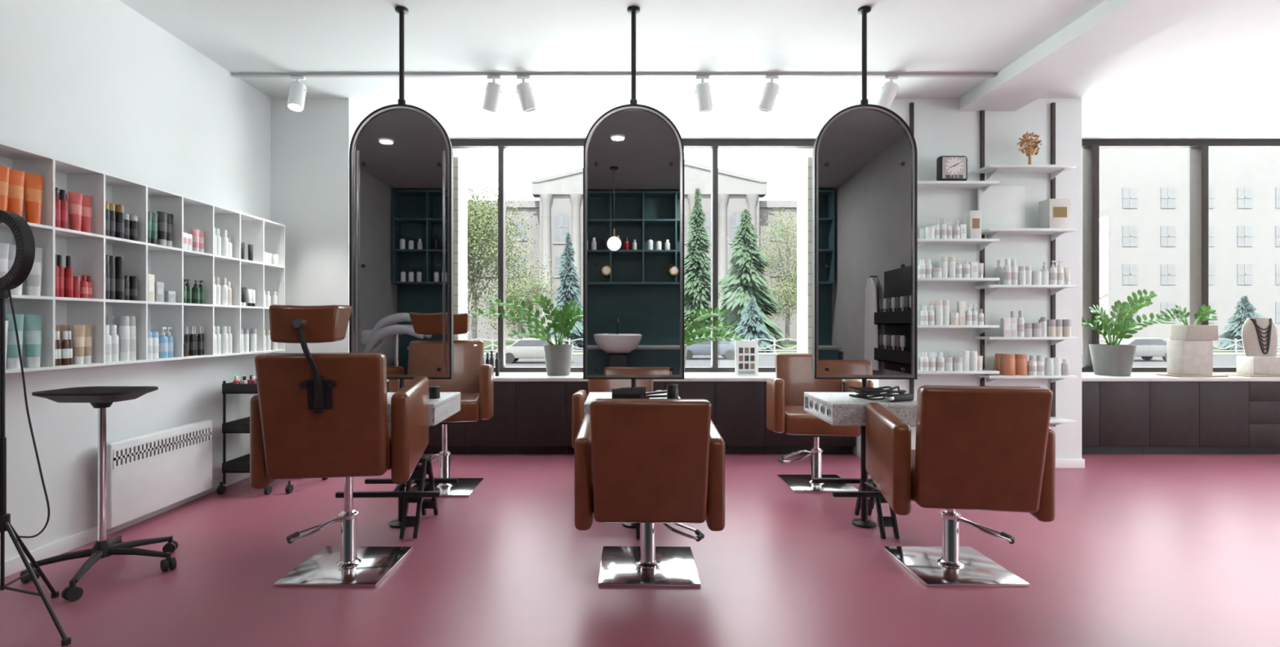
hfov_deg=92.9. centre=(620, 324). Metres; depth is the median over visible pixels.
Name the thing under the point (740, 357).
photo
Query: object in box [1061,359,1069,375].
shampoo bottle
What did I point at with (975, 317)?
pump bottle
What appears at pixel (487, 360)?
shampoo bottle
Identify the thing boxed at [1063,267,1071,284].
tube
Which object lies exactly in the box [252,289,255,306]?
tube
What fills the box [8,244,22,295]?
tube
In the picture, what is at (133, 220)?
spray can
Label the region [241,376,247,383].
bottle
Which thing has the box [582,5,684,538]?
station
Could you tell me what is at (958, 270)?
pump bottle
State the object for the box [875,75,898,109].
track spotlight
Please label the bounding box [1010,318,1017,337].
product box
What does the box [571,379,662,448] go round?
salon chair
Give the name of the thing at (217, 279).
shampoo bottle
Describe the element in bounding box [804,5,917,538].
station
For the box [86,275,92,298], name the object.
shampoo bottle
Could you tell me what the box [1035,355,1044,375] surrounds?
shampoo bottle
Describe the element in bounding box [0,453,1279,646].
floor
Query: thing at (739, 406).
base cabinet
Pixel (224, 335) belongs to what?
shampoo bottle
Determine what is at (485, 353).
pavement
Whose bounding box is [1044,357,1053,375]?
spray can
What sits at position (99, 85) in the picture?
wall
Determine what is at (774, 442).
base cabinet
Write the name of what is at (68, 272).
shampoo bottle
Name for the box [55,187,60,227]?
shampoo bottle
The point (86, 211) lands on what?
tube
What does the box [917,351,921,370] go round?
shampoo bottle
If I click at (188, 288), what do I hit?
pump bottle
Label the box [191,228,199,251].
tube
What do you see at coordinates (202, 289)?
pump bottle
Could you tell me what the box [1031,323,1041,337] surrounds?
jar
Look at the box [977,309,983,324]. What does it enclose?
shampoo bottle
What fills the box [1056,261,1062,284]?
pump bottle
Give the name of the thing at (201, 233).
tube
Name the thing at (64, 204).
shampoo bottle
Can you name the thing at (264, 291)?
shampoo bottle
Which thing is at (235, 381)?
bottle
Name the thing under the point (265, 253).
jar
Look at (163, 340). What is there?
pump bottle
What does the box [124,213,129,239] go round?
spray can
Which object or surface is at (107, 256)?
spray can
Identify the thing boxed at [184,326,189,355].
shampoo bottle
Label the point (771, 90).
track spotlight
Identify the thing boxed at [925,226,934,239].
jar
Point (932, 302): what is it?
spray can
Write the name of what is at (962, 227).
product box
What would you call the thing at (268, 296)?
shampoo bottle
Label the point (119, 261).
spray can
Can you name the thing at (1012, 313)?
shampoo bottle
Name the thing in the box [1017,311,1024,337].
shampoo bottle
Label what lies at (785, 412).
salon chair
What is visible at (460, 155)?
wall
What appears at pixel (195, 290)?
pump bottle
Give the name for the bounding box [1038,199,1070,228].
product box
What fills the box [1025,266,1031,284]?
spray can
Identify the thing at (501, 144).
window
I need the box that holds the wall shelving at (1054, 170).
[909,102,1076,426]
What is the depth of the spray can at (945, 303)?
4.90 m
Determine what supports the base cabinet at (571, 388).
on the floor
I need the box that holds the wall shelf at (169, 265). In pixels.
[0,141,284,373]
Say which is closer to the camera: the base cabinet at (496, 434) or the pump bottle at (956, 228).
the pump bottle at (956, 228)
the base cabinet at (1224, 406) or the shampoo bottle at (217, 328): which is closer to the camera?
the shampoo bottle at (217, 328)
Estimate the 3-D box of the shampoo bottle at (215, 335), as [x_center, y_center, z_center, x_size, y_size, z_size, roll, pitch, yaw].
[-2.775,0.108,4.136,0.043,0.190,0.043,0,0,0]
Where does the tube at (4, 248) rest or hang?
in the wall shelf at (169, 265)
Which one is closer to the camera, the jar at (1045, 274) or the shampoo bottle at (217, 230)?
the shampoo bottle at (217, 230)
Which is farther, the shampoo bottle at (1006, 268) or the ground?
the ground
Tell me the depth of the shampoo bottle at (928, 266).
4.90 m
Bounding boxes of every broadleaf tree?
[467,156,564,340]
[477,262,560,339]
[755,197,796,344]
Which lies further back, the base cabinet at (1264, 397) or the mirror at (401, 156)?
the base cabinet at (1264, 397)
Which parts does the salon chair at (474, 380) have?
armrest, pump lever, plate, seat mount, backrest, seat, armrest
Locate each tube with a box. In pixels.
[0,165,9,211]
[0,243,9,278]
[4,314,23,368]
[4,320,8,369]
[7,168,25,217]
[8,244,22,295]
[23,172,43,224]
[23,314,42,368]
[25,247,43,296]
[56,324,70,342]
[67,191,82,231]
[71,324,84,364]
[80,195,93,233]
[83,324,93,364]
[147,212,151,243]
[151,213,157,244]
[157,211,167,246]
[166,213,173,247]
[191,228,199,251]
[198,231,204,253]
[240,242,244,259]
[240,287,242,306]
[241,287,246,306]
[247,288,252,306]
[248,244,253,261]
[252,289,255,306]
[977,263,983,277]
[977,355,982,370]
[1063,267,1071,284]
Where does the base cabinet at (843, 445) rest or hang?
on the floor
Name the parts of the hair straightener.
arm, arm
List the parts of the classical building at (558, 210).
cornice, pediment moulding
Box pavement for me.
[483,352,1279,355]
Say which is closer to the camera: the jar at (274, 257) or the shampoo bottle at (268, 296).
the shampoo bottle at (268, 296)
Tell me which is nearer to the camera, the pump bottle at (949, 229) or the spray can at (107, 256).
the spray can at (107, 256)
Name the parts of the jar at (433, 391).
lid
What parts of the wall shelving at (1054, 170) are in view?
shelf, shelf, shelf, shelf, shelf, shelf, shelf, shelf, shelf, shelf, shelf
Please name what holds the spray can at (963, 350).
on the wall shelving at (1054, 170)
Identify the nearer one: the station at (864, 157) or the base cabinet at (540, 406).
the station at (864, 157)
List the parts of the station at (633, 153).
footrest frame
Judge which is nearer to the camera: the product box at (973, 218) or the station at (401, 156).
the station at (401, 156)
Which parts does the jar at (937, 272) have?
lid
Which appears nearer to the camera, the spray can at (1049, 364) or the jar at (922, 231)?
the spray can at (1049, 364)
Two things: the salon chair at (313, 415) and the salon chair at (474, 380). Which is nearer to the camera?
the salon chair at (313, 415)
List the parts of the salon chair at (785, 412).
armrest, pump lever, backrest, plate, seat mount, seat, armrest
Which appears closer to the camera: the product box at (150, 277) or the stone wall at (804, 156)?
the product box at (150, 277)
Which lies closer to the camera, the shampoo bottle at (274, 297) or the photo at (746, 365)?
the shampoo bottle at (274, 297)
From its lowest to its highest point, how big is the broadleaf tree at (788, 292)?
17.131 m
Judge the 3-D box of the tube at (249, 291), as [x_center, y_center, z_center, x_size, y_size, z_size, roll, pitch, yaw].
[-2.775,-0.199,4.547,0.030,0.130,0.031,0,0,-28]
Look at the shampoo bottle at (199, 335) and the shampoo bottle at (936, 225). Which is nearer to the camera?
the shampoo bottle at (199, 335)
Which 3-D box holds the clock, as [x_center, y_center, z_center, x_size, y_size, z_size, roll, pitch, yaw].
[2.690,-1.260,4.937,0.235,0.215,0.076,0,0,0]
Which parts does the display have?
board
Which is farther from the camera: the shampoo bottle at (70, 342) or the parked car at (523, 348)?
the parked car at (523, 348)
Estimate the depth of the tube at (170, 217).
3.74 m
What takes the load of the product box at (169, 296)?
in the wall shelf at (169, 265)
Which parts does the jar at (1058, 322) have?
lid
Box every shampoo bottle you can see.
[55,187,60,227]
[55,254,58,297]
[55,331,61,365]
[55,340,57,365]
[57,254,64,297]
[59,189,67,229]
[61,331,68,365]
[64,256,73,297]
[66,331,72,364]
[80,275,88,298]
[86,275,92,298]
[105,324,111,362]
[109,324,119,361]
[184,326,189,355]
[189,326,194,355]
[193,326,196,355]
[197,326,202,355]
[200,326,204,355]
[213,227,217,254]
[213,276,216,304]
[213,326,216,354]
[215,228,221,255]
[215,277,220,305]
[215,326,221,354]
[221,230,228,257]
[221,278,227,305]
[221,326,227,353]
[226,236,231,257]
[226,281,231,305]
[226,326,231,353]
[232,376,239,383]
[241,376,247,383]
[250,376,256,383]
[264,291,266,306]
[264,329,266,351]
[266,291,271,307]
[266,329,271,350]
[271,341,278,350]
[272,291,277,304]
[485,352,489,364]
[489,351,493,367]
[495,352,499,376]
[917,305,920,324]
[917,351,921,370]
[918,259,925,277]
[920,305,928,324]
[920,352,928,371]
[925,259,932,277]
[928,305,934,324]
[928,351,935,371]
[933,219,939,239]
[933,351,937,370]
[936,352,944,371]
[940,219,946,239]
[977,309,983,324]
[995,260,1003,284]
[1003,258,1011,284]
[1010,258,1017,284]
[1010,311,1014,318]
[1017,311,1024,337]
[1026,355,1036,375]
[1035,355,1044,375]
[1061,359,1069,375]
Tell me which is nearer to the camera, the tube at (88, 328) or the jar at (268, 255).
the tube at (88, 328)
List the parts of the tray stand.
leg, leg, leg, leg, leg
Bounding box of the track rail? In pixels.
[231,72,996,77]
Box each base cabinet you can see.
[422,422,467,453]
[466,382,516,453]
[515,382,565,453]
[565,382,588,453]
[653,382,664,391]
[664,382,714,423]
[714,382,764,453]
[762,382,813,453]
[812,382,855,453]
[1081,382,1099,453]
[1093,382,1149,453]
[1142,382,1199,453]
[1191,382,1248,453]
[1241,382,1279,453]
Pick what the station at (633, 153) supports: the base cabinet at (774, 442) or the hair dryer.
the hair dryer
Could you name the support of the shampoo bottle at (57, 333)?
in the wall shelf at (169, 265)
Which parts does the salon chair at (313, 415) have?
armrest, pump lever, backrest, plate, seat, armrest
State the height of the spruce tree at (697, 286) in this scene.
17.809 m
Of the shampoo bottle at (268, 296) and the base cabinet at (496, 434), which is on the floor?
the base cabinet at (496, 434)
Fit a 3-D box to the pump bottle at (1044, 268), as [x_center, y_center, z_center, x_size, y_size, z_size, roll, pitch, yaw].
[3.487,-0.416,5.005,0.052,0.196,0.052,0,0,0]
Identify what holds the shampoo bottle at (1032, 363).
on the wall shelving at (1054, 170)
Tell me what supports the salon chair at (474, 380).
on the floor
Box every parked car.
[495,338,555,364]
[686,337,734,359]
[1105,337,1166,361]
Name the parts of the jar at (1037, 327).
lid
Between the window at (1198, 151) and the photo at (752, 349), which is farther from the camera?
the window at (1198, 151)
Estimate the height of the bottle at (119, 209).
0.190 m
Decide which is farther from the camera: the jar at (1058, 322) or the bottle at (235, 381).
the jar at (1058, 322)
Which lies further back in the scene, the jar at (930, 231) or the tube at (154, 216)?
the jar at (930, 231)
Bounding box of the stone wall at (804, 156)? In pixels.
[796,148,813,353]
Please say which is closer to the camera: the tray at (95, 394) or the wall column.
the tray at (95, 394)
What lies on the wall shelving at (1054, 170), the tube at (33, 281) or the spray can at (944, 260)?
the spray can at (944, 260)
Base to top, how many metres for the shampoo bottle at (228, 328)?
0.190 m
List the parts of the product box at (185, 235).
printed panel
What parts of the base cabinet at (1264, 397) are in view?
drawer, drawer, drawer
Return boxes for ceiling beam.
[959,0,1220,111]
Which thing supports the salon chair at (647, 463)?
on the floor
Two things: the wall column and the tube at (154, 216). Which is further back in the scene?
the wall column
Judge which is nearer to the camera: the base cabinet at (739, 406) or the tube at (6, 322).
the tube at (6, 322)
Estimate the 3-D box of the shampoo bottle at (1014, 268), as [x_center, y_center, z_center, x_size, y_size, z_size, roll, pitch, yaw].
[3.179,-0.423,4.917,0.055,0.210,0.055,0,0,0]
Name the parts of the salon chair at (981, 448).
armrest, seat, plate, backrest, pump lever, armrest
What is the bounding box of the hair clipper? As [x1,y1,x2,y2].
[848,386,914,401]
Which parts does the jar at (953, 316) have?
lid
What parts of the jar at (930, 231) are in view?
lid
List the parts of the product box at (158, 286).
printed panel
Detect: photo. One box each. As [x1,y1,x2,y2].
[738,347,742,353]
[738,355,742,361]
[738,363,742,368]
[744,347,748,353]
[744,355,748,361]
[744,363,748,368]
[750,347,754,353]
[750,355,754,361]
[750,363,754,368]
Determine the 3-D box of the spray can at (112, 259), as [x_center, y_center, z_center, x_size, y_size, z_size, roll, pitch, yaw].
[-2.785,-0.254,3.317,0.043,0.240,0.043,0,0,0]
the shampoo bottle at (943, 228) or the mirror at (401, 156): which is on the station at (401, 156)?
the mirror at (401, 156)
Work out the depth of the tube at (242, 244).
4.45 m
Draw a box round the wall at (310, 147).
[271,98,368,353]
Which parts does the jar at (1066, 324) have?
lid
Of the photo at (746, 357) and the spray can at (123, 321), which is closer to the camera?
the spray can at (123, 321)
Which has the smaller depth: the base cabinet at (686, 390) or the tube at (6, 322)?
the tube at (6, 322)
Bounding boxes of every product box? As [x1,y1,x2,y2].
[147,274,154,302]
[154,281,164,302]
[164,291,175,302]
[183,232,187,249]
[187,233,192,250]
[956,301,965,324]
[958,224,966,239]
[965,210,981,239]
[968,262,977,277]
[1000,318,1010,337]
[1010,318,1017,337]
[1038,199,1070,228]
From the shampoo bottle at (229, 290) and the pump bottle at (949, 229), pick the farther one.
the pump bottle at (949, 229)
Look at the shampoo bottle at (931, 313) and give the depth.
4.90 m
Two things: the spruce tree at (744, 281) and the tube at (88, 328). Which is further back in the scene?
the spruce tree at (744, 281)
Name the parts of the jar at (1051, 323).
lid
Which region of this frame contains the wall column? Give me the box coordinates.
[853,98,1081,458]
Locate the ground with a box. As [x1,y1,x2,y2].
[483,341,1279,352]
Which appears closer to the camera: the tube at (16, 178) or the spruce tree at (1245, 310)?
the tube at (16, 178)
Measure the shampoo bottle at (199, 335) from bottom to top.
0.190 m
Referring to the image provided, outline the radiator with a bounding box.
[106,419,212,529]
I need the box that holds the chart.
[733,341,759,376]
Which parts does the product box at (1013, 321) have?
printed panel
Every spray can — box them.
[105,201,110,236]
[105,254,110,299]
[105,315,115,325]
[109,203,115,237]
[109,255,115,299]
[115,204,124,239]
[115,256,124,300]
[118,315,129,360]
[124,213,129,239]
[124,275,129,300]
[128,214,137,241]
[128,275,137,301]
[128,315,136,360]
[147,332,152,359]
[149,331,159,359]
[240,328,243,352]
[243,328,248,351]
[250,328,257,351]
[666,383,678,399]
[928,300,935,324]
[935,300,942,324]
[941,257,947,277]
[942,300,949,324]
[948,257,955,277]
[961,351,968,371]
[963,350,969,370]
[969,351,977,371]
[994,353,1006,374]
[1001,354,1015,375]
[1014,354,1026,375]
[1018,266,1026,284]
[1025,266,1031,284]
[1040,316,1046,337]
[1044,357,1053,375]
[1053,357,1061,375]
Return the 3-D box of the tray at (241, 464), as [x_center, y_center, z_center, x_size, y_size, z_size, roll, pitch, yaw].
[-2.660,1.015,4.520,0.320,0.070,0.440,0,0,0]
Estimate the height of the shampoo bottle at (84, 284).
0.120 m
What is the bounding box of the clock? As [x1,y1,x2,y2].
[936,155,967,181]
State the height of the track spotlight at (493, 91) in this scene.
0.263 m
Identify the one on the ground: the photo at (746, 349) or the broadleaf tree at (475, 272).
the broadleaf tree at (475, 272)
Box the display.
[1224,318,1279,377]
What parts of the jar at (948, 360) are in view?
lid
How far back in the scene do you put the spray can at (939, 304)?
4.88 m
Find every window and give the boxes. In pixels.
[449,138,816,372]
[1081,138,1279,372]
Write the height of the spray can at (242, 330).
0.170 m
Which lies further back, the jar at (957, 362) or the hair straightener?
the jar at (957, 362)
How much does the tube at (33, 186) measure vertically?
0.240 m
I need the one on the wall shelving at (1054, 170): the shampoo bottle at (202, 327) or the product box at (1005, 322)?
the product box at (1005, 322)
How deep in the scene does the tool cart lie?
4.30 m
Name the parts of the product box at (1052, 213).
printed panel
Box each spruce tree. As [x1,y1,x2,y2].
[549,232,582,350]
[684,187,721,342]
[702,208,787,348]
[730,297,777,352]
[1216,295,1279,351]
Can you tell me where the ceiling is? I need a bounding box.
[119,0,1279,138]
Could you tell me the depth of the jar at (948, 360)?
4.89 m
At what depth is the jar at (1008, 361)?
4.87 m
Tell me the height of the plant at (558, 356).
0.779 m
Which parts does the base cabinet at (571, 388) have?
drawer, drawer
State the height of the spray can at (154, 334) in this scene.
0.160 m
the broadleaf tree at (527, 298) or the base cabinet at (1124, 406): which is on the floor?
the base cabinet at (1124, 406)
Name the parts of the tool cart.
post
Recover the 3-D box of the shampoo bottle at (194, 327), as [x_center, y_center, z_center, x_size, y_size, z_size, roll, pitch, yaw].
[-2.785,0.108,3.971,0.026,0.190,0.026,0,0,0]
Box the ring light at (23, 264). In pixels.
[0,210,71,646]
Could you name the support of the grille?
attached to the radiator
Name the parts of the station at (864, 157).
socket panel, footrest arm, footrest frame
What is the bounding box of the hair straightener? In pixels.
[645,390,666,398]
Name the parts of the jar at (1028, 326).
lid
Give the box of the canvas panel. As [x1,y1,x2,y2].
[977,186,1024,230]
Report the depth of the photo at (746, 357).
5.79 m
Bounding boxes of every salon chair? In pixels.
[249,304,428,586]
[388,313,493,497]
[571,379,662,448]
[574,398,724,586]
[766,353,873,492]
[865,385,1055,586]
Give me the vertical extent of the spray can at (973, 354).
0.160 m
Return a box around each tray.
[31,386,158,403]
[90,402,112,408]
[222,378,257,394]
[222,417,249,433]
[222,453,249,473]
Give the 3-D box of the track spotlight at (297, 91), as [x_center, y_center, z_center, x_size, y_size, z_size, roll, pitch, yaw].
[-2.435,-1.740,4.570,0.124,0.262,0.149,0,0,0]
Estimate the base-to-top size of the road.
0.030 m
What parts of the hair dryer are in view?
handle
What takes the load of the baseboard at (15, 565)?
attached to the wall at (99, 85)
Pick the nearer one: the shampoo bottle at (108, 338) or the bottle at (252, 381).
the shampoo bottle at (108, 338)
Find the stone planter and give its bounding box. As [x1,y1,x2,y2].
[1155,304,1228,377]
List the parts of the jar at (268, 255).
lid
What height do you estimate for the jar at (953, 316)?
0.100 m
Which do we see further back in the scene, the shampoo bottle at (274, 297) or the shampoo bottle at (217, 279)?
the shampoo bottle at (274, 297)
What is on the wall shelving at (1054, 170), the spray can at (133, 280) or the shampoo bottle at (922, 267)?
the shampoo bottle at (922, 267)
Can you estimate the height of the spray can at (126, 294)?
0.140 m
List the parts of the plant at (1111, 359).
pot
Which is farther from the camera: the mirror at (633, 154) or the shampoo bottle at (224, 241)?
the shampoo bottle at (224, 241)
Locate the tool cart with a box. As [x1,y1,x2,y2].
[216,378,328,494]
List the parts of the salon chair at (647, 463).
armrest, plate, backrest, pump lever, armrest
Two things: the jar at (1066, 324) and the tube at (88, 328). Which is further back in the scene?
the jar at (1066, 324)
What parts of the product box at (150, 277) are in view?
printed panel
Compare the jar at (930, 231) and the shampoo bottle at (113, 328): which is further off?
the jar at (930, 231)
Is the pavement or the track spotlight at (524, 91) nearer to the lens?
the track spotlight at (524, 91)
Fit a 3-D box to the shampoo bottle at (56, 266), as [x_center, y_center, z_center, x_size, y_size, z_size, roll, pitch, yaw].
[-2.775,-0.239,2.978,0.035,0.210,0.035,0,0,0]
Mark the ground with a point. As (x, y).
(792, 344)
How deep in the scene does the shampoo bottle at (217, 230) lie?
4.19 m
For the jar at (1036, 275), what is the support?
on the wall shelving at (1054, 170)
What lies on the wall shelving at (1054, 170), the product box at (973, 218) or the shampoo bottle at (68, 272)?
the product box at (973, 218)
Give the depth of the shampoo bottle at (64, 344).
3.03 m
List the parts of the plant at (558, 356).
pot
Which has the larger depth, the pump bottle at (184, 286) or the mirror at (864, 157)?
the pump bottle at (184, 286)
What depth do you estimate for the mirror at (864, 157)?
3.64 m
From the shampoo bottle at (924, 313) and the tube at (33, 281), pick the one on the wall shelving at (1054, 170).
the shampoo bottle at (924, 313)
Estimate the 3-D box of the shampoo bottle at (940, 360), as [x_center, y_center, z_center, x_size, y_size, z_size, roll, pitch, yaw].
[2.579,0.298,4.905,0.059,0.150,0.059,0,0,0]
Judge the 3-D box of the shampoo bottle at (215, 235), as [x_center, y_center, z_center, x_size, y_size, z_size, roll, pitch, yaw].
[-2.775,-0.566,4.137,0.045,0.190,0.045,0,0,0]
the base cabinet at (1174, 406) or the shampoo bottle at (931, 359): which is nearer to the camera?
the shampoo bottle at (931, 359)
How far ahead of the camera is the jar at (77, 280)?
3.09 m
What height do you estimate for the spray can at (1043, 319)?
0.160 m
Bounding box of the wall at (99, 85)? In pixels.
[0,0,271,560]
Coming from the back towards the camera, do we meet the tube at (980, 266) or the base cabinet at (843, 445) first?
the base cabinet at (843, 445)
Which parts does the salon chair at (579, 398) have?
armrest, backrest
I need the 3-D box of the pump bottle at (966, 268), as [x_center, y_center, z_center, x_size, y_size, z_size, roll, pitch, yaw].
[2.789,-0.453,4.905,0.054,0.157,0.054,0,0,0]
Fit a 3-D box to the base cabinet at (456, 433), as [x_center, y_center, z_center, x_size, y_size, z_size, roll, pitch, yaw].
[-1.648,0.861,5.845,0.454,0.679,0.570,0,0,0]
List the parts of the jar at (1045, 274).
lid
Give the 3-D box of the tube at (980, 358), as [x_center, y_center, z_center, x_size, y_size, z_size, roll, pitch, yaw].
[2.902,0.314,4.917,0.038,0.120,0.037,0,0,44]
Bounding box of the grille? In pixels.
[113,426,211,469]
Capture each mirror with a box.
[349,104,453,389]
[582,104,684,387]
[812,104,917,386]
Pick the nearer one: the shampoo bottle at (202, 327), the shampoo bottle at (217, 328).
the shampoo bottle at (202, 327)
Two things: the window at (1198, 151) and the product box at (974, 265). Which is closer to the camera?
the product box at (974, 265)
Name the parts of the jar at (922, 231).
lid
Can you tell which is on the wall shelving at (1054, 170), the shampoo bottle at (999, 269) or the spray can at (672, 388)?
the shampoo bottle at (999, 269)
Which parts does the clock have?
plate, card panel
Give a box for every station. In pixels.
[335,5,460,538]
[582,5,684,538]
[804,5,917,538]
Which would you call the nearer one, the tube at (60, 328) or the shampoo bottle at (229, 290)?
the tube at (60, 328)
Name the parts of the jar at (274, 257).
lid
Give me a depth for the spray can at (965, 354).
4.89 m
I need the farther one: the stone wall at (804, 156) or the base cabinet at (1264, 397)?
the stone wall at (804, 156)
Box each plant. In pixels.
[471,294,582,376]
[684,306,745,372]
[1081,288,1171,376]
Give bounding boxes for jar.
[73,276,80,297]
[264,252,266,263]
[266,253,271,264]
[271,254,278,265]
[428,386,439,399]
[919,228,925,239]
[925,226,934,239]
[932,267,942,277]
[943,356,952,371]
[950,312,958,324]
[953,356,962,371]
[1024,323,1031,337]
[1031,271,1041,284]
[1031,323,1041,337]
[1041,271,1048,284]
[1047,319,1055,337]
[1055,320,1062,337]
[1062,319,1071,337]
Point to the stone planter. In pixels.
(1189, 348)
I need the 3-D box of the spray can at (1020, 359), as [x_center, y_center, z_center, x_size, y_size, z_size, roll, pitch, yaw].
[3.231,0.325,4.917,0.094,0.170,0.094,0,0,0]
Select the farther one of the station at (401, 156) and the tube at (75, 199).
the station at (401, 156)
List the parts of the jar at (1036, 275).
lid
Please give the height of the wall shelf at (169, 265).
1.025 m
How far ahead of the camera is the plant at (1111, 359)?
5.82 m
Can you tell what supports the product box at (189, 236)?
in the wall shelf at (169, 265)
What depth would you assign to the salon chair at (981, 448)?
2.67 m
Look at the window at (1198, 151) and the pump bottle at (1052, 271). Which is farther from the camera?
the window at (1198, 151)
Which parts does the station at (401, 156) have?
footrest arm, footrest arm, footrest frame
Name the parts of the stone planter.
board, pot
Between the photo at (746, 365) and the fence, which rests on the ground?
the fence
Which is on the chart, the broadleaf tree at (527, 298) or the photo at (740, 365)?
the photo at (740, 365)
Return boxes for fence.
[467,338,1279,352]
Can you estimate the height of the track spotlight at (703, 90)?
0.262 m
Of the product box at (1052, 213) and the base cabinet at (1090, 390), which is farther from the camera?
the base cabinet at (1090, 390)
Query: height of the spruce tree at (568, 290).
11.442 m
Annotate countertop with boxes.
[386,373,845,382]
[1081,373,1279,382]
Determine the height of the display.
0.546 m
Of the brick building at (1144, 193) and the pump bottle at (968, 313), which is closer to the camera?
the pump bottle at (968, 313)
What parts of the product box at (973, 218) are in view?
printed panel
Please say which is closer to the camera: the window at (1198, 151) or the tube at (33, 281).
the tube at (33, 281)
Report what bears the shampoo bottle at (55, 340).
in the wall shelf at (169, 265)
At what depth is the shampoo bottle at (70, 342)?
3.06 m
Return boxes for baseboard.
[4,473,249,577]
[1055,458,1084,468]
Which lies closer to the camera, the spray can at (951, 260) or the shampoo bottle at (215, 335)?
the shampoo bottle at (215, 335)
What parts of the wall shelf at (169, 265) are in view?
panel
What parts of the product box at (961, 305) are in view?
printed panel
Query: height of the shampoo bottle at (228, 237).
0.150 m
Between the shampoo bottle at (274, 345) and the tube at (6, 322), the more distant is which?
the shampoo bottle at (274, 345)
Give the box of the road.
[483,355,1279,373]
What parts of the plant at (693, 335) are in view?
pot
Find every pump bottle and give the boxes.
[158,327,168,358]
[165,327,173,357]
[183,279,186,303]
[185,279,191,303]
[191,280,199,303]
[199,280,204,304]
[946,221,952,239]
[953,221,959,239]
[955,258,962,277]
[962,258,970,277]
[965,304,972,324]
[971,304,977,324]
[1040,262,1048,271]
[1048,261,1057,284]
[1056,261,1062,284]
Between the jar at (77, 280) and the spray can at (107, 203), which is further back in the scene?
the spray can at (107, 203)
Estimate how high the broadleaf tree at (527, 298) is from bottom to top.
10.559 m
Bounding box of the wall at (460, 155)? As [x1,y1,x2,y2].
[452,148,467,340]
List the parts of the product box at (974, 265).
printed panel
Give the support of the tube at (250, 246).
in the wall shelf at (169, 265)
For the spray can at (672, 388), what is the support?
on the station at (633, 153)
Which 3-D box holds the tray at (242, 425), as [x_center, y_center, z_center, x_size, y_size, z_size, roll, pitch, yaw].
[-2.660,0.735,4.520,0.320,0.070,0.440,0,0,0]
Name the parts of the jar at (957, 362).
lid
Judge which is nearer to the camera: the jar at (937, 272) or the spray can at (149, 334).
the spray can at (149, 334)
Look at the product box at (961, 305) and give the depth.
4.90 m
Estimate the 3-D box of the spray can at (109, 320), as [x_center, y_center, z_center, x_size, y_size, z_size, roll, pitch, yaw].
[-2.855,0.078,3.396,0.048,0.250,0.048,0,0,0]
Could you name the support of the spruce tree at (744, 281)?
on the ground
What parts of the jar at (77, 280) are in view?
lid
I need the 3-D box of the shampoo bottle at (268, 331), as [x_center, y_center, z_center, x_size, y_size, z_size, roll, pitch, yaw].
[-2.785,0.123,4.801,0.041,0.160,0.041,0,0,0]
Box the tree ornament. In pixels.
[1016,132,1042,164]
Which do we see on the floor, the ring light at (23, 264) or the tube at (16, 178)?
the ring light at (23, 264)
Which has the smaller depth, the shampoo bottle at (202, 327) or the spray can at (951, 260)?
the shampoo bottle at (202, 327)
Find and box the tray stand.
[20,386,178,601]
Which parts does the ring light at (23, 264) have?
rod, leg, leg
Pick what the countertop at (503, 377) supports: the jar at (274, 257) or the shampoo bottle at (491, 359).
the shampoo bottle at (491, 359)
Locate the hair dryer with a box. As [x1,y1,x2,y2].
[612,386,649,399]
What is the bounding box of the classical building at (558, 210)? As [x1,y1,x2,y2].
[467,160,796,341]
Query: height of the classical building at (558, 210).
25.900 m
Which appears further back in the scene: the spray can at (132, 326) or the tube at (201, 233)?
the tube at (201, 233)
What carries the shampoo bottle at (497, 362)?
on the countertop at (503, 377)
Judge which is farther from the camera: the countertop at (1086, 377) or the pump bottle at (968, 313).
the countertop at (1086, 377)
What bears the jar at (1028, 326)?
on the wall shelving at (1054, 170)
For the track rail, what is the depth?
4.57 m
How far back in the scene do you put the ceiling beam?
3.97 m
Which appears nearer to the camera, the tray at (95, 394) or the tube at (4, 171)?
the tube at (4, 171)
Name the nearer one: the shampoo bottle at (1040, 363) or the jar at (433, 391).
the jar at (433, 391)
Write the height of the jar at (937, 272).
0.080 m
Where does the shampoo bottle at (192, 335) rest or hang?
in the wall shelf at (169, 265)
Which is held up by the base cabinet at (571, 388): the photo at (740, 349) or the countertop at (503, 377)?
the countertop at (503, 377)
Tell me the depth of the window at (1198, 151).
6.20 m
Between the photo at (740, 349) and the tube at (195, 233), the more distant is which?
the photo at (740, 349)
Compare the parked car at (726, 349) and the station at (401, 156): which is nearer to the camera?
the station at (401, 156)
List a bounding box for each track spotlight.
[287,75,306,111]
[482,75,502,112]
[515,75,537,112]
[694,75,713,112]
[757,75,779,112]
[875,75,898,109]
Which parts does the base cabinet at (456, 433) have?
door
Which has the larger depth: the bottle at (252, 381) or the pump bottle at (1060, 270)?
the pump bottle at (1060, 270)
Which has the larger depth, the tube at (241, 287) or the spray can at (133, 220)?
the tube at (241, 287)
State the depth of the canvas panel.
5.01 m
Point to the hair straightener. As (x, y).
(650, 394)
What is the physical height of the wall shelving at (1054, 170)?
2.700 m
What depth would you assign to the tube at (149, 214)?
3.56 m
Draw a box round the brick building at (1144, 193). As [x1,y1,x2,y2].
[1081,148,1279,346]
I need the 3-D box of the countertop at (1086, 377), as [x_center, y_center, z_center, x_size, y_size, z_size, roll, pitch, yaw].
[5.952,0.503,5.844,4.175,0.034,0.608,0,0,0]
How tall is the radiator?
0.480 m
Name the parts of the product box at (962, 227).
printed panel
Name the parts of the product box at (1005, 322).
printed panel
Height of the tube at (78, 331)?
0.200 m

